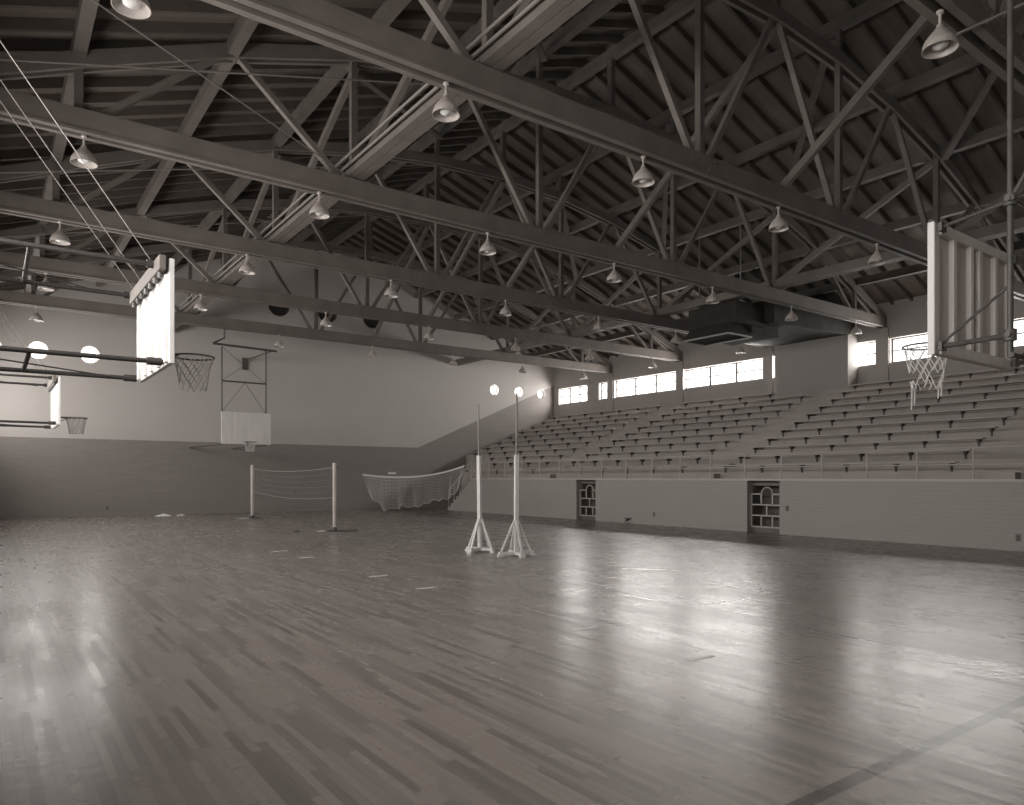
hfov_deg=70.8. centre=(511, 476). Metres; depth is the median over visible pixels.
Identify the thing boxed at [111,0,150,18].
pendant lamp
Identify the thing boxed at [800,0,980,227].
rafter
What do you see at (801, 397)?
bench
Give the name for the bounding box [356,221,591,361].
rafter
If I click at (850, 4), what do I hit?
rafter
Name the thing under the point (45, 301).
roof truss
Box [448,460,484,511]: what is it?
stair
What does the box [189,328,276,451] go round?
goal
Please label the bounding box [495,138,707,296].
rafter
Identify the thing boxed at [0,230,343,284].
rafter
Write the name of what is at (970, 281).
goal
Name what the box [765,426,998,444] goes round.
bench
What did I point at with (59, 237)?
pendant lamp
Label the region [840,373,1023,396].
bench
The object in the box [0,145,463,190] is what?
rafter
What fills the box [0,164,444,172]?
rod
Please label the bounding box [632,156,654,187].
pendant lamp
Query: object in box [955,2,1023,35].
conduit
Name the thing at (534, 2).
conduit
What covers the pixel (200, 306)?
pendant lamp
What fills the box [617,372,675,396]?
window
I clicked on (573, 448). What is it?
bench
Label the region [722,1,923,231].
rafter
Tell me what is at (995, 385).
bench
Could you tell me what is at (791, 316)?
pendant lamp
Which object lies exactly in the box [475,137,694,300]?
rafter
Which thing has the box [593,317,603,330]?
pendant lamp
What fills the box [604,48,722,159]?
rafter
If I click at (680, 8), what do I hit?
ridge beam
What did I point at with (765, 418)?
bench
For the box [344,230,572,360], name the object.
rafter
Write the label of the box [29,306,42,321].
pendant lamp
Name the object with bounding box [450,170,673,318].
rafter
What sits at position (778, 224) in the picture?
pendant lamp
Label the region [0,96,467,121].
rafter
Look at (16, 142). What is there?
rafter
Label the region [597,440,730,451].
bench
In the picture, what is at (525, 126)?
rafter
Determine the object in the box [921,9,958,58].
pendant lamp
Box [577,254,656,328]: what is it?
brace
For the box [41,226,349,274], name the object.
rafter
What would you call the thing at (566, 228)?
brace
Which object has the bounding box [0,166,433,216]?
rafter
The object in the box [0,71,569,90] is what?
rafter
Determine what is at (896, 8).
rafter
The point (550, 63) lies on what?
rafter
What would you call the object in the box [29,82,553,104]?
rafter
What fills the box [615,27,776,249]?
brace
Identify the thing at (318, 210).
pendant lamp
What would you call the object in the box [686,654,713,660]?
tape mark
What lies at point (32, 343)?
window
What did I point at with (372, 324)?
air vent
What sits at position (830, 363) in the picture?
wall
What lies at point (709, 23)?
rafter
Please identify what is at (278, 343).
pendant lamp
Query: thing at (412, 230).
rafter
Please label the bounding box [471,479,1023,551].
wall
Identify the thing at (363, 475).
net
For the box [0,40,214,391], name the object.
goal
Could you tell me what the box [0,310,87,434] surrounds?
goal
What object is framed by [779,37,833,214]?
brace
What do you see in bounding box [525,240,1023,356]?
purlin
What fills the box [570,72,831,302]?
rafter
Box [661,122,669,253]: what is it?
brace
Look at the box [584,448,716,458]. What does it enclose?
bench
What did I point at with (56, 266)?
roof truss
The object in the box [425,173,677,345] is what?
rafter
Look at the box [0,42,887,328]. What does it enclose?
roof truss
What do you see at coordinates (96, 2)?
guy wire
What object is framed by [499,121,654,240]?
rafter
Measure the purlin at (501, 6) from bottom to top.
0.270 m
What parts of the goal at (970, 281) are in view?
corner plate, corner plate, arm, arm, board frame, corner plate, corner plate, arm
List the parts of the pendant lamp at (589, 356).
lamp shade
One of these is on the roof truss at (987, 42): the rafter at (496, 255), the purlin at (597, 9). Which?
the purlin at (597, 9)
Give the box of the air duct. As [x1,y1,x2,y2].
[682,225,857,345]
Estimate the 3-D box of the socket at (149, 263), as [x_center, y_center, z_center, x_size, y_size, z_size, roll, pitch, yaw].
[-3.773,-2.240,7.592,0.140,0.080,0.084,0,0,-36]
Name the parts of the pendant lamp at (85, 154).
stem, lamp shade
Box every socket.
[123,291,129,298]
[123,374,136,381]
[146,259,153,267]
[146,357,161,365]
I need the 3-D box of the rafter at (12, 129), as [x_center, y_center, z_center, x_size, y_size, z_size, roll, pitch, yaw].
[-5.457,-9.143,18.272,14.450,5.113,0.070,0,0,-36]
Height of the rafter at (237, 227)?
5.113 m
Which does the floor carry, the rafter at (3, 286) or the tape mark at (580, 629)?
the tape mark at (580, 629)
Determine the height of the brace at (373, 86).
1.774 m
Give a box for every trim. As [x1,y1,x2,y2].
[470,478,1023,481]
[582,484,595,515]
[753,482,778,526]
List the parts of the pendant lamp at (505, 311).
lamp shade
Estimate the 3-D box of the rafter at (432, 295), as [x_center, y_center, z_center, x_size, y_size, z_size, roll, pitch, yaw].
[-2.948,-9.143,39.402,14.450,5.113,0.070,0,0,-36]
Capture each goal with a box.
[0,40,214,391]
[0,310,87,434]
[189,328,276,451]
[902,0,1023,409]
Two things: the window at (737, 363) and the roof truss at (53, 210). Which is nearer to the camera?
the roof truss at (53, 210)
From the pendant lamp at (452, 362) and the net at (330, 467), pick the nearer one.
the net at (330, 467)
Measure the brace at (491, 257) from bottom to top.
1.774 m
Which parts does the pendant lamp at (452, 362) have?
lamp shade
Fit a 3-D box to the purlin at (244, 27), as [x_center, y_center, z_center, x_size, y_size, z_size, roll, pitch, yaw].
[-6.187,-8.011,14.787,0.200,0.270,37.180,0,0,-36]
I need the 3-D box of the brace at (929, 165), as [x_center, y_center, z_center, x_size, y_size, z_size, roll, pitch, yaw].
[10.226,-7.556,21.768,0.110,2.378,4.868,0,0,-36]
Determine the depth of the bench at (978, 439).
20.91 m
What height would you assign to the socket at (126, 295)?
0.080 m
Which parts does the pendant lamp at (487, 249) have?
lamp shade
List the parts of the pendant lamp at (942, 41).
stem, lamp shade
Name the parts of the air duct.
hanger rod, hanger rod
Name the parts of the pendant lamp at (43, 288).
lamp shade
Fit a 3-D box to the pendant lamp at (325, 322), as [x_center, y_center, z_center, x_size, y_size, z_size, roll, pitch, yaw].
[-6.511,-5.532,25.182,0.408,0.476,0.408,0,0,-36]
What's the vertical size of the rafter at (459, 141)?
5.113 m
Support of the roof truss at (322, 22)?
attached to the wall
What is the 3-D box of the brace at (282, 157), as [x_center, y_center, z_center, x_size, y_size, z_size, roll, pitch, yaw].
[-5.768,-9.463,22.601,0.160,1.774,6.802,0,0,11]
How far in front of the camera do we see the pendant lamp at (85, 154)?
12.13 m
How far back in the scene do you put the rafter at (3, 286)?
29.46 m
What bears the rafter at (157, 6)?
attached to the ceiling
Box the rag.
[155,514,170,516]
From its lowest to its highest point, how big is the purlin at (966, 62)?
0.270 m
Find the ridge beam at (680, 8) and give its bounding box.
[327,0,705,244]
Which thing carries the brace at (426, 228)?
attached to the roof truss at (56, 266)
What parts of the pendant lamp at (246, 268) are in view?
lamp shade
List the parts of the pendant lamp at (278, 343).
lamp shade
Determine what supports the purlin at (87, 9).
on the roof truss at (987, 42)
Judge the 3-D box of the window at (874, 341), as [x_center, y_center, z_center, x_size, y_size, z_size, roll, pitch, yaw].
[13.013,-4.855,30.066,0.060,0.950,4.550,0,0,-36]
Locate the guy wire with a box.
[92,0,351,177]
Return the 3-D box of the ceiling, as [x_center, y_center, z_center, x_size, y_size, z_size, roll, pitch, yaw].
[1.793,-9.219,20.585,29.900,5.203,38.000,0,0,-36]
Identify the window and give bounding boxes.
[28,343,46,358]
[81,347,97,362]
[561,386,586,404]
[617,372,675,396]
[686,359,762,388]
[775,341,874,376]
[892,319,1023,362]
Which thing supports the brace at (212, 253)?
attached to the roof truss at (56, 266)
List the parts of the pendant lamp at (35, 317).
lamp shade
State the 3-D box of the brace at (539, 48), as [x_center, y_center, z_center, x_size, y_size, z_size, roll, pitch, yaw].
[0.154,-9.463,14.450,0.160,1.774,6.768,0,0,11]
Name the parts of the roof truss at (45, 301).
cripple post, ridge post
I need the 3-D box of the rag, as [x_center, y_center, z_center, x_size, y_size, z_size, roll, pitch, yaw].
[-14.403,1.577,29.721,0.563,0.133,0.525,0,0,-6]
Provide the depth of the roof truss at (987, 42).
9.53 m
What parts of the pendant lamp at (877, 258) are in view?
lamp shade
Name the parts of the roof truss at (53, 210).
cripple post, ridge post, cripple post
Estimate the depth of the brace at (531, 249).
22.45 m
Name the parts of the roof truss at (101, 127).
cripple post, ridge post, cripple post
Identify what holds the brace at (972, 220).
attached to the roof truss at (987, 42)
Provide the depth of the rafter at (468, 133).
23.31 m
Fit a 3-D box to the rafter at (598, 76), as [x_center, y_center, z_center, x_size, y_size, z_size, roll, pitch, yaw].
[7.902,-9.143,24.468,14.450,5.113,0.070,0,0,-36]
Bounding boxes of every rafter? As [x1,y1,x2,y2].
[0,0,638,29]
[0,39,603,55]
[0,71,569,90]
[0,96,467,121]
[0,104,500,135]
[0,112,511,148]
[0,121,498,160]
[0,129,483,165]
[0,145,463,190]
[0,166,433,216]
[0,173,424,223]
[0,179,415,230]
[0,211,286,249]
[0,214,285,253]
[0,217,362,271]
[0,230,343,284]
[0,235,337,288]
[0,239,331,290]
[1,200,339,243]
[1,222,355,271]
[5,152,453,196]
[21,213,351,254]
[27,137,474,179]
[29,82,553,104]
[36,163,430,202]
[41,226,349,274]
[45,214,364,258]
[120,60,585,71]
[151,185,406,219]
[332,238,546,357]
[338,234,560,359]
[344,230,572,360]
[350,226,579,361]
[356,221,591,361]
[363,217,550,331]
[373,0,662,15]
[376,218,608,358]
[389,219,617,356]
[407,185,656,349]
[411,223,626,355]
[416,179,647,335]
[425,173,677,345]
[440,230,627,344]
[441,174,688,343]
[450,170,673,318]
[454,153,685,317]
[464,145,688,311]
[468,238,642,346]
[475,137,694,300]
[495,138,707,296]
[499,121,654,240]
[519,122,751,302]
[546,127,743,279]
[554,83,797,292]
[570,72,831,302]
[586,60,857,308]
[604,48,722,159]
[605,153,764,282]
[622,35,893,304]
[652,35,912,300]
[663,7,926,292]
[692,8,906,235]
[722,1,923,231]
[768,0,955,228]
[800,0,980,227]
[842,0,1023,239]
[890,3,1023,199]
[959,45,1023,145]
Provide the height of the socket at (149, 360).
0.080 m
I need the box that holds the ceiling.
[0,0,1023,360]
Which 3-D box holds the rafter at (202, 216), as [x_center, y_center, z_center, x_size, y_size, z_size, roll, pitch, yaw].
[-10.465,-9.143,25.165,14.450,5.113,0.070,0,0,-36]
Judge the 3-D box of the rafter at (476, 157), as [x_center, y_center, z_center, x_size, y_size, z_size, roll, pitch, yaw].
[4.146,-9.143,29.637,14.450,5.113,0.070,0,0,-36]
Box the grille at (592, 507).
[580,490,595,516]
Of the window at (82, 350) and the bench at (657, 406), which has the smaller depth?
the window at (82, 350)
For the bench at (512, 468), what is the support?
on the bleachers
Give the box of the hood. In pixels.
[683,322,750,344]
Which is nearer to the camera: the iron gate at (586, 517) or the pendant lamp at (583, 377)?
the iron gate at (586, 517)
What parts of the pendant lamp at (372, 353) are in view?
lamp shade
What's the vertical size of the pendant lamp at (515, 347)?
0.476 m
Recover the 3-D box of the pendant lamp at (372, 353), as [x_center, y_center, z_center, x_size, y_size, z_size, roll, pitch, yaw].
[-6.119,-5.532,31.647,0.408,0.476,0.408,0,0,-36]
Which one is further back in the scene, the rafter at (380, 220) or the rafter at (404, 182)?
the rafter at (380, 220)
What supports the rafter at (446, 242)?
attached to the ceiling
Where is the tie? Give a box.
[455,217,1023,365]
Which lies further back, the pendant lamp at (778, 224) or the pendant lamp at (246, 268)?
the pendant lamp at (246, 268)
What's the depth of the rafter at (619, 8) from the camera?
16.98 m
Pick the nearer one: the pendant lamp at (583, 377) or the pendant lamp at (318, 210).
the pendant lamp at (318, 210)
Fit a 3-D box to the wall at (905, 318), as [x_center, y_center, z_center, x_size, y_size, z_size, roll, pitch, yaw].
[13.703,-2.543,29.022,0.410,8.387,37.550,0,0,-36]
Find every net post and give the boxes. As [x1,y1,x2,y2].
[246,465,260,518]
[326,463,343,531]
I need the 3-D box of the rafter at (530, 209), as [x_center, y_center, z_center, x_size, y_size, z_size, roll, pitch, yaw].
[3.729,-9.143,30.212,14.450,5.113,0.070,0,0,-36]
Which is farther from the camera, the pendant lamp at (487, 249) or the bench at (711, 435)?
the bench at (711, 435)
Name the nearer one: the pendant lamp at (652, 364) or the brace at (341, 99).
the brace at (341, 99)
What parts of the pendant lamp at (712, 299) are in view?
lamp shade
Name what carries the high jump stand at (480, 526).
on the floor
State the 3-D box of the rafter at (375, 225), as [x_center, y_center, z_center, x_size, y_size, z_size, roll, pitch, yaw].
[-0.862,-9.143,36.530,14.450,5.113,0.070,0,0,-36]
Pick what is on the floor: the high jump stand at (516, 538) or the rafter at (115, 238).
the high jump stand at (516, 538)
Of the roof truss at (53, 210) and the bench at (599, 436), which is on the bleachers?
the bench at (599, 436)
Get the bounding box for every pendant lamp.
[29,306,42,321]
[37,272,53,290]
[49,221,70,244]
[70,134,97,168]
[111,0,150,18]
[194,294,207,310]
[239,254,254,274]
[274,335,283,346]
[309,191,329,218]
[320,312,331,326]
[368,346,376,356]
[384,280,397,297]
[424,326,433,339]
[432,81,459,121]
[449,355,456,365]
[479,232,495,255]
[499,300,511,315]
[511,338,519,350]
[519,363,526,372]
[580,370,586,379]
[585,349,593,359]
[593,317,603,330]
[607,263,621,282]
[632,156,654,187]
[648,358,656,367]
[671,330,680,343]
[706,287,718,303]
[736,344,745,353]
[768,206,788,231]
[785,306,797,320]
[850,321,861,334]
[868,243,885,264]
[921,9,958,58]
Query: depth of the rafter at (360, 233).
37.25 m
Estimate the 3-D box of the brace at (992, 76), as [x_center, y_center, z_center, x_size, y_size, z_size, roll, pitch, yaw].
[11.073,-9.463,16.203,0.160,1.774,6.768,0,0,11]
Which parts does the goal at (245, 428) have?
rail, wall plate, rail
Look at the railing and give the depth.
20.89 m
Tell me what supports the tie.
on the roof truss at (987, 42)
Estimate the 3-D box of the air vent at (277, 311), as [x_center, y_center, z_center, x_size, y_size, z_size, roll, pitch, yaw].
[-11.139,-8.150,34.301,1.060,1.060,0.206,0,0,-36]
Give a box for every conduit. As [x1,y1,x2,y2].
[175,0,523,310]
[180,0,539,309]
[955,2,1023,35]
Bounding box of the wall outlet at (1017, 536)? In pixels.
[1015,534,1020,541]
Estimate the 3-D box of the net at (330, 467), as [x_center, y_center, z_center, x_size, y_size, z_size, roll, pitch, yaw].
[-7.907,0.205,25.404,0.013,1.084,8.202,0,0,-36]
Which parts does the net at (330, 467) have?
cord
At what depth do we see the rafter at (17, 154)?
18.42 m
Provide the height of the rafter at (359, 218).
5.113 m
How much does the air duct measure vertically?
3.940 m
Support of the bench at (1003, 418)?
on the bleachers
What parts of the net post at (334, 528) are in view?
plate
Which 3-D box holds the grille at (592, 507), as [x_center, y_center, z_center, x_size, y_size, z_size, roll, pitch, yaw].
[2.991,1.000,27.698,0.040,1.020,1.100,0,0,-36]
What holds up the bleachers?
on the floor
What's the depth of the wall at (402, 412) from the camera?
33.45 m
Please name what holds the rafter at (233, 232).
attached to the ceiling
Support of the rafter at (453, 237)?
attached to the ceiling
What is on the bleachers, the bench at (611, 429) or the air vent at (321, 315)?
the bench at (611, 429)
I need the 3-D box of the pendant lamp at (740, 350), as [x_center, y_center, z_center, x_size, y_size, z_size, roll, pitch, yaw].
[9.780,-5.532,30.776,0.408,0.476,0.408,0,0,-36]
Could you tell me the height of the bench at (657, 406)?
0.255 m
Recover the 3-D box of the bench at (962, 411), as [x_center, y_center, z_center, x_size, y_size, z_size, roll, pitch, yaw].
[12.109,-1.857,22.889,0.260,0.255,7.000,0,0,-36]
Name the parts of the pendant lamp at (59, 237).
lamp shade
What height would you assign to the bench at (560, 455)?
0.255 m
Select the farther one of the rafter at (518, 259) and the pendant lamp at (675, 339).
the rafter at (518, 259)
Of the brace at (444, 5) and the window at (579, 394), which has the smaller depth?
the brace at (444, 5)
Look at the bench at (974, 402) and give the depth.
22.90 m
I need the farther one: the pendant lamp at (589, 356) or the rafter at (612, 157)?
the pendant lamp at (589, 356)
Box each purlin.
[24,0,98,292]
[96,15,258,286]
[172,0,410,266]
[221,0,515,266]
[292,0,622,240]
[383,0,901,265]
[414,32,1023,298]
[454,116,1023,319]
[491,189,1023,339]
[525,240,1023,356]
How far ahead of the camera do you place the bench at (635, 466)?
26.68 m
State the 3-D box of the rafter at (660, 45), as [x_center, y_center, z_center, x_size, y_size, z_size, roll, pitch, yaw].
[9.154,-9.143,22.745,14.450,5.113,0.070,0,0,-36]
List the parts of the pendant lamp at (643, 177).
stem, lamp shade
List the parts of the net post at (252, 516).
plate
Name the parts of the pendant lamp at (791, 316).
lamp shade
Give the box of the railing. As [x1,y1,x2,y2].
[473,445,1023,478]
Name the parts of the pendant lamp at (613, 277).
lamp shade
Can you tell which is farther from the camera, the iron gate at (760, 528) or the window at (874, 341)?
the window at (874, 341)
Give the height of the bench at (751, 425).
0.255 m
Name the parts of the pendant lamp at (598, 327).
lamp shade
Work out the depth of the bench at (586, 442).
35.88 m
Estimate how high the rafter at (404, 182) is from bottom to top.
5.113 m
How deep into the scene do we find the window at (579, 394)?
43.04 m
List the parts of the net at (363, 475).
cord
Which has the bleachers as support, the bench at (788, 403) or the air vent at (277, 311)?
the bench at (788, 403)
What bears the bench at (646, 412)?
on the bleachers
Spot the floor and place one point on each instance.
(147, 659)
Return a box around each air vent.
[268,305,289,316]
[318,312,336,321]
[363,318,378,328]
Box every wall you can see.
[0,242,553,519]
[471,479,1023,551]
[554,277,1023,417]
[776,334,857,395]
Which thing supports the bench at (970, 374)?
on the bleachers
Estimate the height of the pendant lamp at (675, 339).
0.476 m
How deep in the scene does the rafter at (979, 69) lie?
17.68 m
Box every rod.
[0,58,551,91]
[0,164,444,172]
[0,214,371,237]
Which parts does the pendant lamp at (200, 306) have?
lamp shade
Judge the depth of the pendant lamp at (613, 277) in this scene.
19.37 m
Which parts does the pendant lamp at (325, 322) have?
lamp shade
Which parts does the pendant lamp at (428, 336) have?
lamp shade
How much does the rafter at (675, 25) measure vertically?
5.113 m
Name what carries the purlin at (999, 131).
on the roof truss at (987, 42)
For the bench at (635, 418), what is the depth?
38.13 m
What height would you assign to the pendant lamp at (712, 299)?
0.476 m
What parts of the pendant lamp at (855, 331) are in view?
lamp shade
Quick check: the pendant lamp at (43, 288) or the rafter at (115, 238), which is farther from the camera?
the rafter at (115, 238)
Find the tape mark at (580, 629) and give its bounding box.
[574,626,598,630]
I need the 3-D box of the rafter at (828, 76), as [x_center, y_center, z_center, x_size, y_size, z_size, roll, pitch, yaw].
[10.824,-9.143,20.447,14.450,5.113,0.070,0,0,-36]
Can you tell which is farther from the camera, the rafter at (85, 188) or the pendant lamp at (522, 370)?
the pendant lamp at (522, 370)
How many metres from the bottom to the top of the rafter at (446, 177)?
5.113 m
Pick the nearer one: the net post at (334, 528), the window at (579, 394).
the net post at (334, 528)
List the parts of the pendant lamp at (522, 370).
lamp shade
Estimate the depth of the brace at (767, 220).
25.35 m
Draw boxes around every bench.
[463,468,536,473]
[474,447,576,456]
[476,461,550,467]
[485,441,590,451]
[489,454,564,461]
[498,435,603,445]
[508,428,614,440]
[519,422,626,434]
[530,417,638,429]
[541,411,649,424]
[552,405,660,419]
[555,466,687,473]
[570,457,702,465]
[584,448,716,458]
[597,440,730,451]
[611,432,744,444]
[623,424,757,438]
[637,416,770,431]
[648,409,782,424]
[660,402,794,418]
[671,395,805,412]
[682,393,774,406]
[720,461,958,472]
[736,449,971,462]
[750,437,985,452]
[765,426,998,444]
[778,416,1010,436]
[791,405,1021,427]
[804,396,1023,419]
[816,388,1023,411]
[828,380,1023,403]
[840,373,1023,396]
[851,366,1023,389]
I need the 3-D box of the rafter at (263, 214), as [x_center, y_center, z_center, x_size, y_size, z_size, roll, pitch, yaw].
[-10.883,-9.143,25.739,14.450,5.113,0.070,0,0,-36]
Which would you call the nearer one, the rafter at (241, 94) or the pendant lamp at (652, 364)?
the rafter at (241, 94)
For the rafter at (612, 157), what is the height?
5.113 m
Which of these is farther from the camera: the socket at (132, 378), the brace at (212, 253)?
the brace at (212, 253)
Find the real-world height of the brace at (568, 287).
2.378 m
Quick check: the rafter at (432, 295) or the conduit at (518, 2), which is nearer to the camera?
the conduit at (518, 2)
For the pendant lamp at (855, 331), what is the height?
0.476 m
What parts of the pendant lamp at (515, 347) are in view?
lamp shade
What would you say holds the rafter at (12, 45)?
attached to the ceiling
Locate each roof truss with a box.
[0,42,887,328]
[0,131,771,347]
[0,183,682,361]
[0,221,612,373]
[201,0,1023,301]
[903,0,1023,95]
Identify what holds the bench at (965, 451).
on the bleachers
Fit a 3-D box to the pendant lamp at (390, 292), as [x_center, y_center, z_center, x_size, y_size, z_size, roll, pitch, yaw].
[-3.543,-5.532,21.097,0.408,0.476,0.408,0,0,-36]
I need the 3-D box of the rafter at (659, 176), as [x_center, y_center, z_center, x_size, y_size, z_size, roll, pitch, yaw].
[7.068,-9.143,25.617,14.450,5.113,0.070,0,0,-36]
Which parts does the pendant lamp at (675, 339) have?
lamp shade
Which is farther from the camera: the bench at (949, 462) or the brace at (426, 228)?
the brace at (426, 228)
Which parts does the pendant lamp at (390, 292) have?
lamp shade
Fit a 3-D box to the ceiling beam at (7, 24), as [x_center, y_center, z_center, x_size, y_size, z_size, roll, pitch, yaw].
[-2.953,-9.143,14.825,14.450,5.113,0.070,0,0,-36]
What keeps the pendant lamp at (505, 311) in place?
hanging from the roof truss at (53, 210)
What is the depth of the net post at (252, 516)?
28.74 m
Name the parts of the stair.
handrail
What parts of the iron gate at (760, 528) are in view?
panel, kick plate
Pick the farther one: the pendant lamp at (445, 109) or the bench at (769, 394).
the bench at (769, 394)
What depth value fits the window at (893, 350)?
27.25 m
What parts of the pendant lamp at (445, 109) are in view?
stem, lamp shade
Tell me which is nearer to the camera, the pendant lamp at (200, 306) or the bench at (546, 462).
the pendant lamp at (200, 306)
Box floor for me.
[0,507,1023,804]
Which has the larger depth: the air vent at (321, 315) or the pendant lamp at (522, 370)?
the pendant lamp at (522, 370)
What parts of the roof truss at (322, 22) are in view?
ridge post, cripple post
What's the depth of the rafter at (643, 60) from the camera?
21.95 m
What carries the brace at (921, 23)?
attached to the roof truss at (987, 42)
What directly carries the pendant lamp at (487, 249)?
hanging from the roof truss at (101, 127)
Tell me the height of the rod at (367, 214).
3.240 m
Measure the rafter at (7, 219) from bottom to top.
5.113 m
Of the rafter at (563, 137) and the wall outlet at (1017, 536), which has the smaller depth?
the wall outlet at (1017, 536)
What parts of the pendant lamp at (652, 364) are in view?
lamp shade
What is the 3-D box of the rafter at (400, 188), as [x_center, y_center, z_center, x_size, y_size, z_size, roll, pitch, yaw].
[-10.048,-9.143,24.590,14.450,5.113,0.070,0,0,-36]
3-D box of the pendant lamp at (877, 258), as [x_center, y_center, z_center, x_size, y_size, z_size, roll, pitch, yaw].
[9.026,-5.532,17.806,0.408,0.476,0.408,0,0,-36]
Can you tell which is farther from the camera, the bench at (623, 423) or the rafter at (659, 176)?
the bench at (623, 423)
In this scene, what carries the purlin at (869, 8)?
on the roof truss at (987, 42)
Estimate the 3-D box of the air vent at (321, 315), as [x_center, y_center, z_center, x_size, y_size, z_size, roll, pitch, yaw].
[-9.197,-8.150,35.711,1.060,1.060,0.206,0,0,-36]
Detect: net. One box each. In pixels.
[253,467,332,498]
[337,464,467,510]
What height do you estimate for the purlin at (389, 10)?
0.270 m
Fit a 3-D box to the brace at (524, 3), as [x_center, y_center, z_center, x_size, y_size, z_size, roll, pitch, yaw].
[1.195,-7.556,9.026,0.110,2.378,4.868,0,0,-36]
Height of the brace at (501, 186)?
3.640 m
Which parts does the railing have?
post, post, post, post, post, rail, rail, post, post, post, post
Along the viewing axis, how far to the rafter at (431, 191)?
31.11 m
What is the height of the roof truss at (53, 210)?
5.470 m
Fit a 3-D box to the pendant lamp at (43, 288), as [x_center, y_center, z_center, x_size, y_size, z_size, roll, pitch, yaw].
[-13.173,-5.532,20.342,0.408,0.476,0.408,0,0,-36]
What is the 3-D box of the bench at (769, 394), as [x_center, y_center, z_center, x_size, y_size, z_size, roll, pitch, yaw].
[9.757,-3.458,32.861,0.260,0.255,4.900,0,0,-36]
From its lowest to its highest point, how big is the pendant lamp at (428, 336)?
0.476 m
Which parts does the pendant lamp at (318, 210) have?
lamp shade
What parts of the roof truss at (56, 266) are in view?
ridge post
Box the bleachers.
[461,370,1023,492]
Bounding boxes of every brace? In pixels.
[195,210,229,295]
[221,210,319,230]
[232,153,280,263]
[270,154,319,169]
[285,66,359,216]
[346,66,442,138]
[367,0,452,145]
[373,226,428,337]
[429,182,504,316]
[489,255,511,303]
[506,145,599,288]
[510,283,570,345]
[511,0,532,19]
[512,0,547,61]
[555,180,576,280]
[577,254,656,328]
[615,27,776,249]
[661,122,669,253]
[664,216,771,306]
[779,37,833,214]
[780,15,929,189]
[780,162,932,277]
[941,14,1023,160]
[955,181,1023,231]
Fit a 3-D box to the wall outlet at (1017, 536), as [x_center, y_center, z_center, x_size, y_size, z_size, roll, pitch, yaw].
[11.239,1.350,15.990,0.018,0.160,0.100,0,0,-36]
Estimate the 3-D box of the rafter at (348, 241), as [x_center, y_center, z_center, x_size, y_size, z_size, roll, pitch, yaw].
[-2.531,-9.143,38.828,14.450,5.113,0.070,0,0,-36]
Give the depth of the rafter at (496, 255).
33.49 m
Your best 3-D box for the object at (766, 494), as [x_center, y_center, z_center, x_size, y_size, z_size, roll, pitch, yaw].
[7.851,0.900,21.587,0.480,1.500,1.160,0,0,-36]
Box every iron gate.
[580,481,595,519]
[751,483,778,532]
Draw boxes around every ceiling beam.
[0,16,621,42]
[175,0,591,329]
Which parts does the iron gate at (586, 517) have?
panel, kick plate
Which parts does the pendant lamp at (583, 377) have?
lamp shade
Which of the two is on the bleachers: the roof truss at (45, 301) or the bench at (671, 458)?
the bench at (671, 458)
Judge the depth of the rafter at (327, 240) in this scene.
30.22 m
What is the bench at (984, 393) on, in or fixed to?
on the bleachers
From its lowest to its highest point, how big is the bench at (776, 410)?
0.255 m
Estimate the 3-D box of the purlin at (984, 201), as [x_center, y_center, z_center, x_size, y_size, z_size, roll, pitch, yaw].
[9.773,-8.011,26.383,0.200,0.270,37.180,0,0,-36]
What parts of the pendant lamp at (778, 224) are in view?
lamp shade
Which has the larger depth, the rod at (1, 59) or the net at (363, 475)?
the net at (363, 475)
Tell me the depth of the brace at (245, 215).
25.49 m
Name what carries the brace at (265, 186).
attached to the roof truss at (53, 210)
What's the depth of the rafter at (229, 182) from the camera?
21.03 m
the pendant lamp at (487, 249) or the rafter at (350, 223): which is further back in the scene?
the rafter at (350, 223)
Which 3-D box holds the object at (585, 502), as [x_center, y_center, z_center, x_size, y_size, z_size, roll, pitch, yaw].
[3.266,0.900,27.898,0.480,1.500,1.160,0,0,-36]

